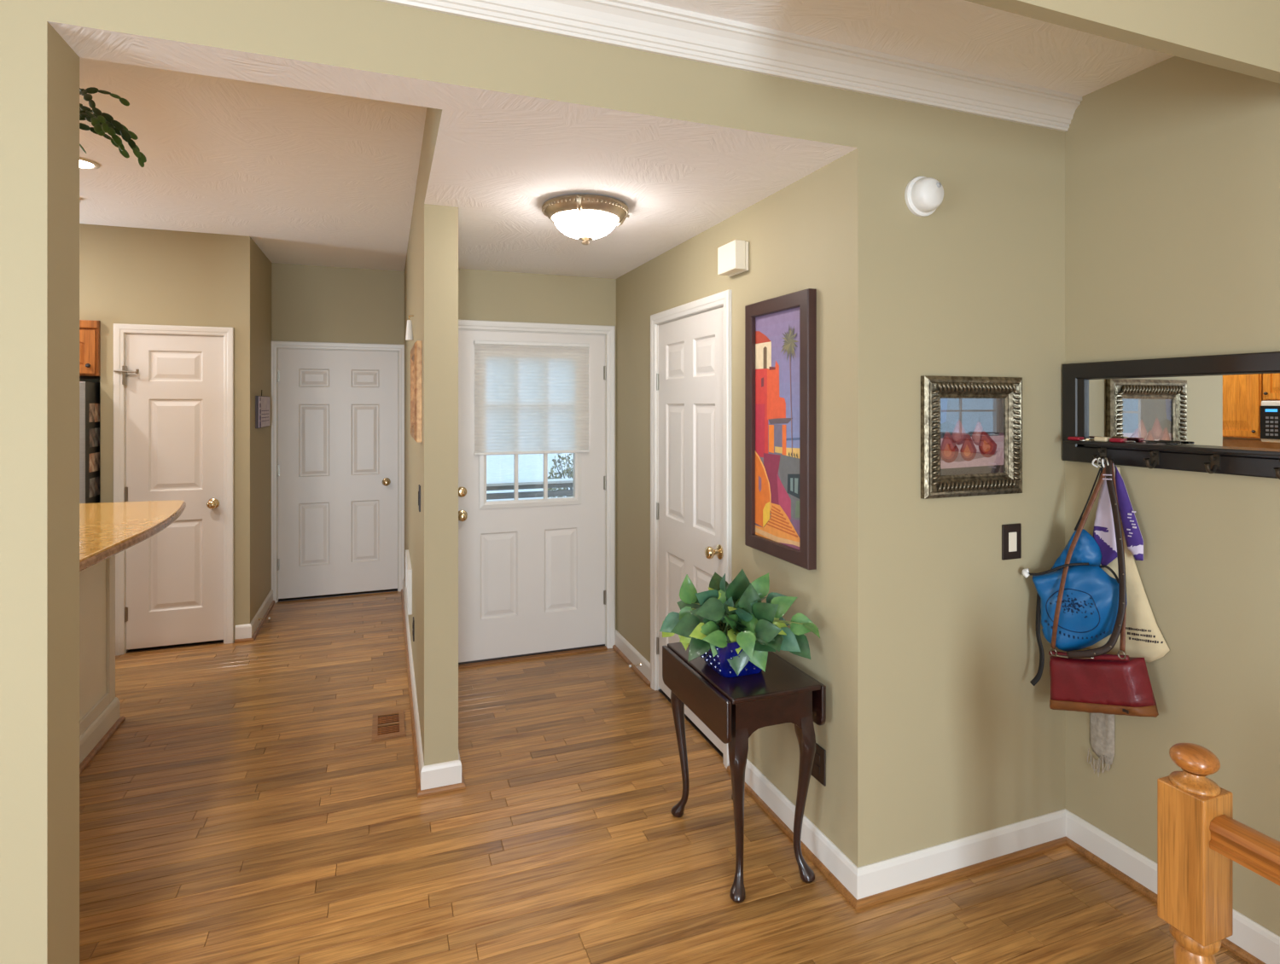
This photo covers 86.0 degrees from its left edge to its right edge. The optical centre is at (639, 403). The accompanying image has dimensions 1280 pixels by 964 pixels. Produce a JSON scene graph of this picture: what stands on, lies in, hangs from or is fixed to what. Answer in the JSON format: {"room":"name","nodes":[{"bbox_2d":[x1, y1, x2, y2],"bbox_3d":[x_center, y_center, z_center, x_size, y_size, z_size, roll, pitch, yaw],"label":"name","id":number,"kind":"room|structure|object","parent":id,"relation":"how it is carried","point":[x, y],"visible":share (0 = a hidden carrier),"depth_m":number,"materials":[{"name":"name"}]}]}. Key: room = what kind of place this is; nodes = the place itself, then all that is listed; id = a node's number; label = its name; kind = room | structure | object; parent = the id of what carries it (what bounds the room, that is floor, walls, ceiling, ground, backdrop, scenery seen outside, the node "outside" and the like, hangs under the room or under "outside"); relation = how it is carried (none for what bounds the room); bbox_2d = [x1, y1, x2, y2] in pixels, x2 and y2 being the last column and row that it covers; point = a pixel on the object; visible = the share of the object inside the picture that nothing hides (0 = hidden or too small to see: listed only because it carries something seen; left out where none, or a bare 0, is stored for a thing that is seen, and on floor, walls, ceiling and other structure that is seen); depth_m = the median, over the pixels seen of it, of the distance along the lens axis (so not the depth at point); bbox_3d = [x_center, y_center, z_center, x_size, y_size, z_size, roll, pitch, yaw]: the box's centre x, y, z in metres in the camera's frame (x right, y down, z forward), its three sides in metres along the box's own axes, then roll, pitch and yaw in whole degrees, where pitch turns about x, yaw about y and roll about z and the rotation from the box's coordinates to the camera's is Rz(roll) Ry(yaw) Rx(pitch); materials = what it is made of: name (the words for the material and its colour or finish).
{"room":"entrance hall","nodes":[
{"label":"entrance hall","id":0,"kind":"room"},
{"bbox_2d":[79,378,100,382],"bbox_3d":[-4.240,0.240,4.513,1.586,2.740,0.690,0,0,-20],"label":"wall","id":1,"kind":"structure","parent":0,"point":[80,380],"depth_m":4.90,"materials":[{"name":"paint"}]},
{"bbox_2d":[79,223,271,653],"bbox_3d":[-3.916,0.215,4.724,2.340,2.790,1.060,0,0,-20],"label":"wall","id":2,"kind":"structure","parent":0,"point":[128,275],"depth_m":4.56,"materials":[{"name":"paint"}]},
{"bbox_2d":[79,320,100,378],"bbox_3d":[-3.957,-0.348,4.465,0.924,0.347,0.746,0,0,-20],"label":"upper cabinet","id":3,"kind":"object","parent":2,"relation":"attached to","point":[90,330],"visible":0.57,"depth_m":4.29,"materials":[{"name":"brown wood"}]},
{"bbox_2d":[113,323,233,655],"bbox_3d":[-3.041,0.546,4.501,0.667,2.108,0.165,0,0,-20],"label":"door","id":4,"kind":"structure","parent":2,"relation":"in","point":[178,381],"depth_m":4.49,"materials":[{"name":"white paint"}]},
{"bbox_2d":[234,623,253,643],"bbox_3d":[-2.656,1.544,4.610,0.113,0.112,0.028,0,0,-20],"label":"baseboard","id":5,"kind":"structure","parent":2,"relation":"attached to","point":[243,632],"depth_m":4.61,"materials":[{"name":"white paint"}]},
{"bbox_2d":[255,389,270,428],"bbox_3d":[-2.779,0.038,5.059,0.026,0.276,0.500,0,0,-20],"label":"hanging sign","id":6,"kind":"object","parent":2,"relation":"attached to","point":[262,403],"visible":1,"depth_m":4.96,"materials":[{"name":"grey paper"}]},
{"bbox_2d":[250,589,275,641],"bbox_3d":[-2.780,1.544,5.066,0.028,0.112,0.968,0,0,-20],"label":"baseboard","id":7,"kind":"structure","parent":2,"relation":"attached to","point":[264,611],"depth_m":5.01,"materials":[{"name":"white paint"}]},
{"bbox_2d":[79,57,426,271],"bbox_3d":[-2.930,-1.180,3.342,3.468,0.100,4.335,0,0,-20],"label":"ceiling","id":8,"kind":"structure","parent":0,"point":[317,178],"depth_m":3.24,"materials":[{"name":"white paint"}]},
{"bbox_2d":[79,157,99,168],"bbox_3d":[-2.638,-1.121,3.203,0.184,0.016,0.184,0,0,-20],"label":"recessed light","id":9,"kind":"object","parent":8,"relation":"in","point":[84,163],"visible":0.41,"depth_m":3.21,"materials":[{"name":"white glass"}]},
{"bbox_2d":[79,87,146,167],"bbox_3d":[-1.908,-0.950,2.204,0.564,0.359,0.484,0,0,-20],"label":"cactus","id":10,"kind":"object","parent":8,"relation":"hanging from","point":[102,123],"visible":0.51,"depth_m":2.21,"materials":[{"name":"green plant"}]},
{"bbox_2d":[271,262,404,344],"bbox_3d":[-2.566,0.215,5.725,1.128,2.790,0.120,0,0,-20],"label":"wall","id":11,"kind":"structure","parent":0,"point":[310,303],"depth_m":5.68,"materials":[{"name":"paint"}]},
{"bbox_2d":[271,340,404,602],"bbox_3d":[-2.501,0.548,5.715,1.034,2.103,0.185,0,0,-20],"label":"door","id":12,"kind":"structure","parent":11,"relation":"in","point":[338,409],"depth_m":5.69,"materials":[{"name":"white paint"}]},
{"bbox_2d":[401,107,491,794],"bbox_3d":[-1.254,0.215,3.964,0.164,2.790,4.335,0,0,-20],"label":"wall","id":13,"kind":"structure","parent":0,"point":[452,141],"depth_m":2.85,"materials":[{"name":"paint"}]},
{"bbox_2d":[405,549,412,615],"bbox_3d":[-1.488,1.135,4.408,0.022,0.270,0.600,0,0,-20],"label":"air vent","id":14,"kind":"object","parent":13,"relation":"in","point":[408,566],"visible":1,"depth_m":4.13,"materials":[{"name":"white plastic"}]},
{"bbox_2d":[405,314,413,340],"bbox_3d":[-1.290,-0.425,3.841,0.044,0.140,0.042,0,0,-20],"label":"wall ornament","id":15,"kind":"object","parent":13,"relation":"attached to","point":[409,336],"visible":1,"depth_m":3.83,"materials":[{"name":"white plastic"}]},
{"bbox_2d":[412,616,414,641],"bbox_3d":[-1.256,1.250,3.800,0.008,0.116,0.072,0,0,-20],"label":"wall outlet","id":16,"kind":"object","parent":13,"relation":"attached to","point":[413,623],"visible":1,"depth_m":3.77,"materials":[{"name":"brown plastic"}]},
{"bbox_2d":[410,340,421,442],"bbox_3d":[-1.053,-0.052,3.220,0.031,0.440,0.550,0,0,-20],"label":"picture","id":17,"kind":"object","parent":13,"relation":"attached to","point":[416,352],"visible":1,"depth_m":2.96,"materials":[{"name":"brown wood"}]},
{"bbox_2d":[418,484,420,511],"bbox_3d":[-1.003,0.430,3.116,0.010,0.116,0.072,0,0,-20],"label":"light switch","id":18,"kind":"object","parent":13,"relation":"attached to","point":[419,485],"visible":1,"depth_m":3.08,"materials":[{"name":"brown plastic"}]},
{"bbox_2d":[417,760,465,797],"bbox_3d":[-0.818,1.544,2.828,0.192,0.112,0.028,0,0,-20],"label":"baseboard","id":19,"kind":"structure","parent":13,"relation":"attached to","point":[445,776],"depth_m":2.83,"materials":[{"name":"white paint"}]},
{"bbox_2d":[458,750,465,785],"bbox_3d":[-0.974,1.544,3.485,0.028,0.112,1.368,0,0,-20],"label":"baseboard","id":20,"kind":"structure","parent":13,"relation":"attached to","point":[459,759],"depth_m":2.89,"materials":[{"name":"white paint"}]},
{"bbox_2d":[0,0,1064,963],"bbox_3d":[-1.102,0.205,1.621,5.860,2.810,0.165,0,0,-20],"label":"wall","id":21,"kind":"structure","parent":0,"point":[939,731],"depth_m":2.21,"materials":[{"name":"paint"}]},
{"bbox_2d":[375,0,1082,131],"bbox_3d":[-1.118,-1.049,1.491,5.740,0.102,0.066,0,0,-20],"label":"trim","id":22,"kind":"structure","parent":21,"relation":"attached to","point":[637,25],"depth_m":2.04,"materials":[{"name":"white paint"}]},
{"bbox_2d":[904,176,943,216],"bbox_3d":[0.947,-0.688,2.256,0.132,0.132,0.068,0,0,-20],"label":"smoke detector","id":23,"kind":"object","parent":21,"relation":"attached to","point":[923,195],"visible":1,"depth_m":2.24,"materials":[{"name":"white plastic"}]},
{"bbox_2d":[856,808,1066,910],"bbox_3d":[1.122,1.544,2.342,0.948,0.112,0.028,0,0,-20],"label":"baseboard","id":24,"kind":"structure","parent":21,"relation":"attached to","point":[893,878],"depth_m":2.33,"materials":[{"name":"white paint"}]},
{"bbox_2d":[920,375,1022,499],"bbox_3d":[1.146,0.112,2.345,0.436,0.408,0.037,0,0,-20],"label":"picture","id":25,"kind":"object","parent":21,"relation":"attached to","point":[971,427],"visible":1,"depth_m":2.35,"materials":[{"name":"silver metal"}]},
{"bbox_2d":[940,398,1003,475],"bbox_3d":[1.142,0.112,2.357,0.292,0.264,0.001,0,0,-20],"label":"print","id":26,"kind":"object","parent":25,"relation":"attached to","point":[972,429],"depth_m":2.36},
{"bbox_2d":[1001,523,1021,560],"bbox_3d":[1.313,0.488,2.422,0.086,0.124,0.010,0,0,-20],"label":"light switch","id":27,"kind":"object","parent":21,"relation":"attached to","point":[1011,533],"visible":1,"depth_m":2.42,"materials":[{"name":"brown metal"}]},
{"bbox_2d":[458,268,616,629],"bbox_3d":[-0.713,0.395,4.375,1.136,2.430,0.120,0,0,-20],"label":"wall","id":28,"kind":"structure","parent":0,"point":[483,295],"depth_m":4.34,"materials":[{"name":"paint"}]},
{"bbox_2d":[458,320,615,669],"bbox_3d":[-0.693,0.546,4.348,1.095,2.108,0.185,0,0,-20],"label":"door","id":29,"kind":"structure","parent":28,"relation":"in","point":[537,576],"depth_m":4.34,"materials":[{"name":"white paint"}]},
{"bbox_2d":[473,340,589,455],"bbox_3d":[-0.672,-0.035,4.315,0.728,0.700,0.032,0,0,-20],"label":"pleated shade","id":30,"kind":"object","parent":29,"relation":"attached to","point":[531,398],"visible":1,"depth_m":4.31,"materials":[{"name":"fabric"}]},
{"bbox_2d":[458,116,826,279],"bbox_3d":[-0.256,-0.870,3.315,1.256,0.100,2.425,0,0,-20],"label":"ceiling","id":31,"kind":"structure","parent":0,"point":[672,193],"depth_m":2.66,"materials":[{"name":"white paint"}]},
{"bbox_2d":[541,193,629,244],"bbox_3d":[-0.215,-0.738,2.840,0.376,0.162,0.361,0,0,-20],"label":"flush ceiling light","id":32,"kind":"object","parent":31,"relation":"attached to","point":[584,218],"visible":1,"depth_m":2.74,"materials":[{"name":"white glass"}]},
{"bbox_2d":[79,588,1249,963],"bbox_3d":[-0.938,1.650,1.092,6.000,0.100,10.100,0,0,-20],"label":"floor","id":33,"kind":"structure","parent":0,"point":[244,807],"depth_m":2.50,"materials":[{"name":"brown wood"}]},
{"bbox_2d":[79,381,100,503],"bbox_3d":[-3.894,0.733,4.288,0.898,1.735,0.851,0,0,-20],"label":"refrigerator","id":34,"kind":"object","parent":33,"relation":"on","point":[90,392],"visible":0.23,"depth_m":4.19,"materials":[{"name":"black metal"}]},
{"bbox_2d":[89,403,94,422],"bbox_3d":[-3.403,0.058,4.260,0.002,0.115,0.075,0,0,-20],"label":"print","id":35,"kind":"object","parent":34,"relation":"attached to","point":[91,405],"visible":1,"depth_m":4.26},
{"bbox_2d":[89,428,94,447],"bbox_3d":[-3.403,0.212,4.260,0.002,0.115,0.075,0,0,-20],"label":"print","id":36,"kind":"object","parent":34,"relation":"attached to","point":[91,430],"visible":1,"depth_m":4.26},
{"bbox_2d":[89,453,94,472],"bbox_3d":[-3.403,0.367,4.260,0.002,0.115,0.075,0,0,-20],"label":"print","id":37,"kind":"object","parent":34,"relation":"attached to","point":[91,456],"visible":1,"depth_m":4.27},
{"bbox_2d":[89,477,94,497],"bbox_3d":[-3.403,0.522,4.260,0.002,0.115,0.075,0,0,-20],"label":"print","id":38,"kind":"object","parent":34,"relation":"attached to","point":[91,480],"visible":1,"depth_m":4.25},
{"bbox_2d":[94,476,99,495],"bbox_3d":[-3.433,0.522,4.340,0.002,0.115,0.075,0,0,-20],"label":"print","id":39,"kind":"object","parent":34,"relation":"attached to","point":[96,479],"visible":1,"depth_m":4.33},
{"bbox_2d":[94,452,99,471],"bbox_3d":[-3.433,0.367,4.340,0.002,0.115,0.075,0,0,-20],"label":"print","id":40,"kind":"object","parent":34,"relation":"attached to","point":[97,454],"visible":1,"depth_m":4.34},
{"bbox_2d":[94,427,99,446],"bbox_3d":[-3.433,0.212,4.340,0.002,0.115,0.075,0,0,-20],"label":"print","id":41,"kind":"object","parent":34,"relation":"attached to","point":[96,430],"visible":1,"depth_m":4.34},
{"bbox_2d":[94,403,99,421],"bbox_3d":[-3.433,0.058,4.340,0.002,0.115,0.075,0,0,-20],"label":"print","id":42,"kind":"object","parent":34,"relation":"attached to","point":[96,405],"visible":1,"depth_m":4.34},
{"bbox_2d":[79,554,125,774],"bbox_3d":[-2.515,1.084,2.347,0.614,1.032,2.175,0,0,-20],"label":"base cabinet","id":43,"kind":"object","parent":33,"relation":"on","point":[99,706],"visible":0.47,"depth_m":3.23,"materials":[{"name":"beige paint"}]},
{"bbox_2d":[79,500,186,571],"bbox_3d":[-2.447,0.548,2.532,0.970,0.040,2.471,0,0,-20],"label":"countertop","id":44,"kind":"structure","parent":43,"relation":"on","point":[107,530],"depth_m":3.00,"materials":[{"name":"gold stone"}]},
{"bbox_2d":[372,709,405,741],"bbox_3d":[-1.249,1.595,3.408,0.150,0.009,0.285,0,0,-20],"label":"floor vent","id":45,"kind":"object","parent":33,"relation":"in","point":[388,724],"visible":1,"depth_m":3.39,"materials":[{"name":"brown wood"}]},
{"bbox_2d":[662,642,826,903],"bbox_3d":[0.354,1.268,2.486,0.372,0.660,0.545,0,0,-20],"label":"console table","id":46,"kind":"object","parent":33,"relation":"on","point":[732,708],"visible":0.91,"depth_m":2.29,"materials":[{"name":"brown wood"}]},
{"bbox_2d":[659,569,820,677],"bbox_3d":[0.330,0.765,2.417,0.396,0.343,0.521,0,0,-24],"label":"potted plant","id":47,"kind":"object","parent":46,"relation":"on","point":[730,626],"visible":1,"depth_m":2.37,"materials":[{"name":"green plant"}]},
{"bbox_2d":[1157,742,1279,963],"bbox_3d":[1.442,1.146,0.513,0.088,0.908,1.948,0,0,-20],"label":"stair railing","id":48,"kind":"object","parent":33,"relation":"on","point":[1199,839],"visible":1,"depth_m":1.35,"materials":[{"name":"brown wood"}]},
{"bbox_2d":[616,164,826,836],"bbox_3d":[0.277,0.395,3.513,0.120,2.430,2.425,0,0,-20],"label":"wall","id":49,"kind":"structure","parent":0,"point":[785,232],"depth_m":2.91,"materials":[{"name":"paint"}]},
{"bbox_2d":[612,629,650,686],"bbox_3d":[-0.056,1.544,4.197,0.028,0.112,0.670,0,0,-20],"label":"baseboard","id":50,"kind":"structure","parent":49,"relation":"attached to","point":[626,651],"depth_m":4.17,"materials":[{"name":"white paint"}]},
{"bbox_2d":[650,289,731,768],"bbox_3d":[0.264,0.551,3.452,0.185,2.098,0.936,0,0,-20],"label":"door","id":51,"kind":"structure","parent":49,"relation":"in","point":[690,343],"depth_m":3.44,"materials":[{"name":"white paint"}]},
{"bbox_2d":[717,239,748,277],"bbox_3d":[0.396,-0.618,2.928,0.062,0.125,0.165,0,0,-20],"label":"door chime","id":52,"kind":"object","parent":49,"relation":"attached to","point":[733,256],"visible":1,"depth_m":2.87,"materials":[{"name":"beige plastic"}]},
{"bbox_2d":[744,288,816,570],"bbox_3d":[0.525,0.090,2.616,0.035,0.986,0.450,0,0,-20],"label":"painting","id":53,"kind":"object","parent":49,"relation":"attached to","point":[781,331],"visible":1,"depth_m":2.59},
{"bbox_2d":[727,758,857,910],"bbox_3d":[0.543,1.544,2.581,0.028,0.112,0.878,0,0,-20],"label":"baseboard","id":54,"kind":"structure","parent":49,"relation":"attached to","point":[827,858],"depth_m":2.43,"materials":[{"name":"white paint"}]},
{"bbox_2d":[811,743,826,786],"bbox_3d":[0.622,1.255,2.395,0.008,0.124,0.080,0,0,-20],"label":"wall outlet","id":55,"kind":"object","parent":49,"relation":"attached to","point":[818,772],"visible":0.83,"depth_m":2.38,"materials":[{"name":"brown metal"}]},
{"bbox_2d":[814,752,820,762],"bbox_3d":[0.619,1.235,2.394,0.002,0.026,0.030,0,0,-20],"label":"socket","id":56,"kind":"object","parent":55,"relation":"attached to","point":[817,754],"depth_m":2.39,"materials":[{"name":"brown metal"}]},
{"bbox_2d":[814,763,820,774],"bbox_3d":[0.619,1.275,2.394,0.002,0.026,0.030,0,0,-20],"label":"socket","id":57,"kind":"object","parent":55,"relation":"attached to","point":[817,765],"depth_m":2.39,"materials":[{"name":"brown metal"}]},
{"bbox_2d":[640,0,1174,96],"bbox_3d":[-0.114,-1.150,-1.045,5.860,0.100,5.520,0,0,-20],"label":"ceiling","id":58,"kind":"structure","parent":0,"point":[963,35],"depth_m":2.05,"materials":[{"name":"white paint"}]},
{"bbox_2d":[965,0,1279,83],"bbox_3d":[1.129,-0.958,1.542,1.490,0.285,0.037,0,0,-20],"label":"ceiling beam","id":59,"kind":"structure","parent":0,"point":[1242,37],"depth_m":1.57,"materials":[{"name":"paint"}]},
{"bbox_2d":[1064,55,1279,936],"bbox_3d":[2.560,0.205,0.000,0.120,2.810,5.420,0,0,-20],"label":"wall","id":60,"kind":"structure","parent":0,"point":[1172,165],"depth_m":2.14,"materials":[{"name":"paint"}]},
{"bbox_2d":[1062,351,1279,479],"bbox_3d":[1.727,0.032,1.958,0.079,0.352,1.152,0,0,-20],"label":"coat rack","id":61,"kind":"object","parent":60,"relation":"attached to","point":[1223,410],"visible":0.91,"depth_m":2.14,"materials":[{"name":"black paint"}]},
{"bbox_2d":[1021,464,1127,686],"bbox_3d":[1.470,0.585,2.331,0.300,0.782,0.096,0,0,43],"label":"drawstring bag","id":62,"kind":"object","parent":61,"relation":"hanging from","point":[1090,602],"visible":0.88,"depth_m":2.31,"materials":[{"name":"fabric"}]},
{"bbox_2d":[1044,588,1105,639],"bbox_3d":[1.452,0.706,2.296,0.172,0.169,0.028,0,0,34],"label":"print","id":63,"kind":"object","parent":62,"relation":"attached to","point":[1082,612],"depth_m":2.29,"materials":[{"name":"black"}]},
{"bbox_2d":[1067,436,1093,441],"bbox_3d":[1.552,0.123,2.400,0.039,0.012,0.095,0,0,-20],"label":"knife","id":64,"kind":"object","parent":61,"relation":"on","point":[1081,439],"visible":0.98,"depth_m":2.40,"materials":[{"name":"red plastic"}]},
{"bbox_2d":[1091,457,1108,467],"bbox_3d":[1.551,0.198,2.306,0.018,0.038,0.059,0,0,-20],"label":"clips","id":65,"kind":"object","parent":61,"relation":"hanging from","point":[1099,459],"visible":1,"depth_m":2.31,"materials":[{"name":"white plastic"}]},
{"bbox_2d":[1087,653,1114,777],"bbox_3d":[1.600,0.999,2.385,0.018,0.597,0.088,0,0,-20],"label":"scarf","id":66,"kind":"object","parent":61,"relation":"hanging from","point":[1102,725],"visible":0.34,"depth_m":2.38,"materials":[{"name":"beige fabric"}]},
{"bbox_2d":[1093,436,1111,442],"bbox_3d":[1.574,0.121,2.335,0.026,0.016,0.045,0,0,-20],"label":"lighter","id":67,"kind":"object","parent":61,"relation":"on","point":[1096,439],"visible":0.94,"depth_m":2.32,"materials":[{"name":"beige plastic"}]},
{"bbox_2d":[1048,459,1158,717],"bbox_3d":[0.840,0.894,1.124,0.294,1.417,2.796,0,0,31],"label":"handbag","id":68,"kind":"object","parent":61,"relation":"hanging from","point":[1091,681],"visible":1,"depth_m":2.22,"materials":[{"name":"leather"}]},
{"bbox_2d":[1092,462,1143,568],"bbox_3d":[1.583,0.379,2.285,0.025,0.357,0.159,0,0,-25],"label":"scarf","id":69,"kind":"object","parent":61,"relation":"hanging from","point":[1103,531],"visible":0.75,"depth_m":2.28,"materials":[{"name":"purple fabric"}]},
{"bbox_2d":[1109,437,1135,442],"bbox_3d":[1.599,0.122,2.271,0.030,0.014,0.077,0,0,-20],"label":"key fob","id":70,"kind":"object","parent":61,"relation":"on","point":[1112,439],"visible":1,"depth_m":2.27,"materials":[{"name":"red plastic"}]},
{"bbox_2d":[1085,466,1169,663],"bbox_3d":[1.613,0.539,2.299,0.026,0.648,0.279,0,0,-23],"label":"canvas tote bag","id":71,"kind":"object","parent":61,"relation":"hanging from","point":[1144,639],"visible":0.38,"depth_m":2.25,"materials":[{"name":"beige fabric"}]},
{"bbox_2d":[1146,440,1181,444],"bbox_3d":[1.643,0.123,2.161,0.033,0.009,0.100,0,0,-20],"label":"sunglasses","id":72,"kind":"object","parent":61,"relation":"on","point":[1147,441],"visible":1,"depth_m":2.16,"materials":[{"name":"black plastic"}]},
{"bbox_2d":[1087,373,1279,450],"bbox_3d":[1.763,0.025,1.959,0.008,0.226,1.016,0,0,-20],"label":"mirror glass","id":73,"kind":"object","parent":61,"relation":"on","point":[1221,410],"depth_m":2.13,"materials":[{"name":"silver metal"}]},
{"bbox_2d":[1064,808,1279,963],"bbox_3d":[2.490,1.544,-0.026,0.028,0.112,5.420,0,0,-20],"label":"baseboard","id":74,"kind":"structure","parent":60,"relation":"attached to","point":[1250,941],"depth_m":2.26,"materials":[{"name":"white paint"}]},
{"label":"outside","id":75,"kind":"structure","parent":0,"visible":0},
{"bbox_2d":[486,453,572,500],"bbox_3d":[-5.045,1.980,16.489,30.000,0.440,25.570,0,0,-20],"label":"ground","id":76,"kind":"structure","parent":75,"point":[499,468],"depth_m":18.74,"materials":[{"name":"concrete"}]},
{"bbox_2d":[486,477,572,500],"bbox_3d":[-1.092,1.258,6.687,4.000,1.005,0.200,0,0,-20],"label":"porch railing","id":77,"kind":"object","parent":76,"relation":"on","point":[552,483],"visible":0.1,"depth_m":6.63,"materials":[{"name":"wood"}]},
{"bbox_2d":[547,453,572,497],"bbox_3d":[-0.778,0.988,8.458,1.096,1.556,1.047,0,0,27],"label":"bare shrub","id":78,"kind":"object","parent":76,"relation":"on","point":[568,468],"visible":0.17,"depth_m":8.45,"materials":[{"name":"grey plant"}]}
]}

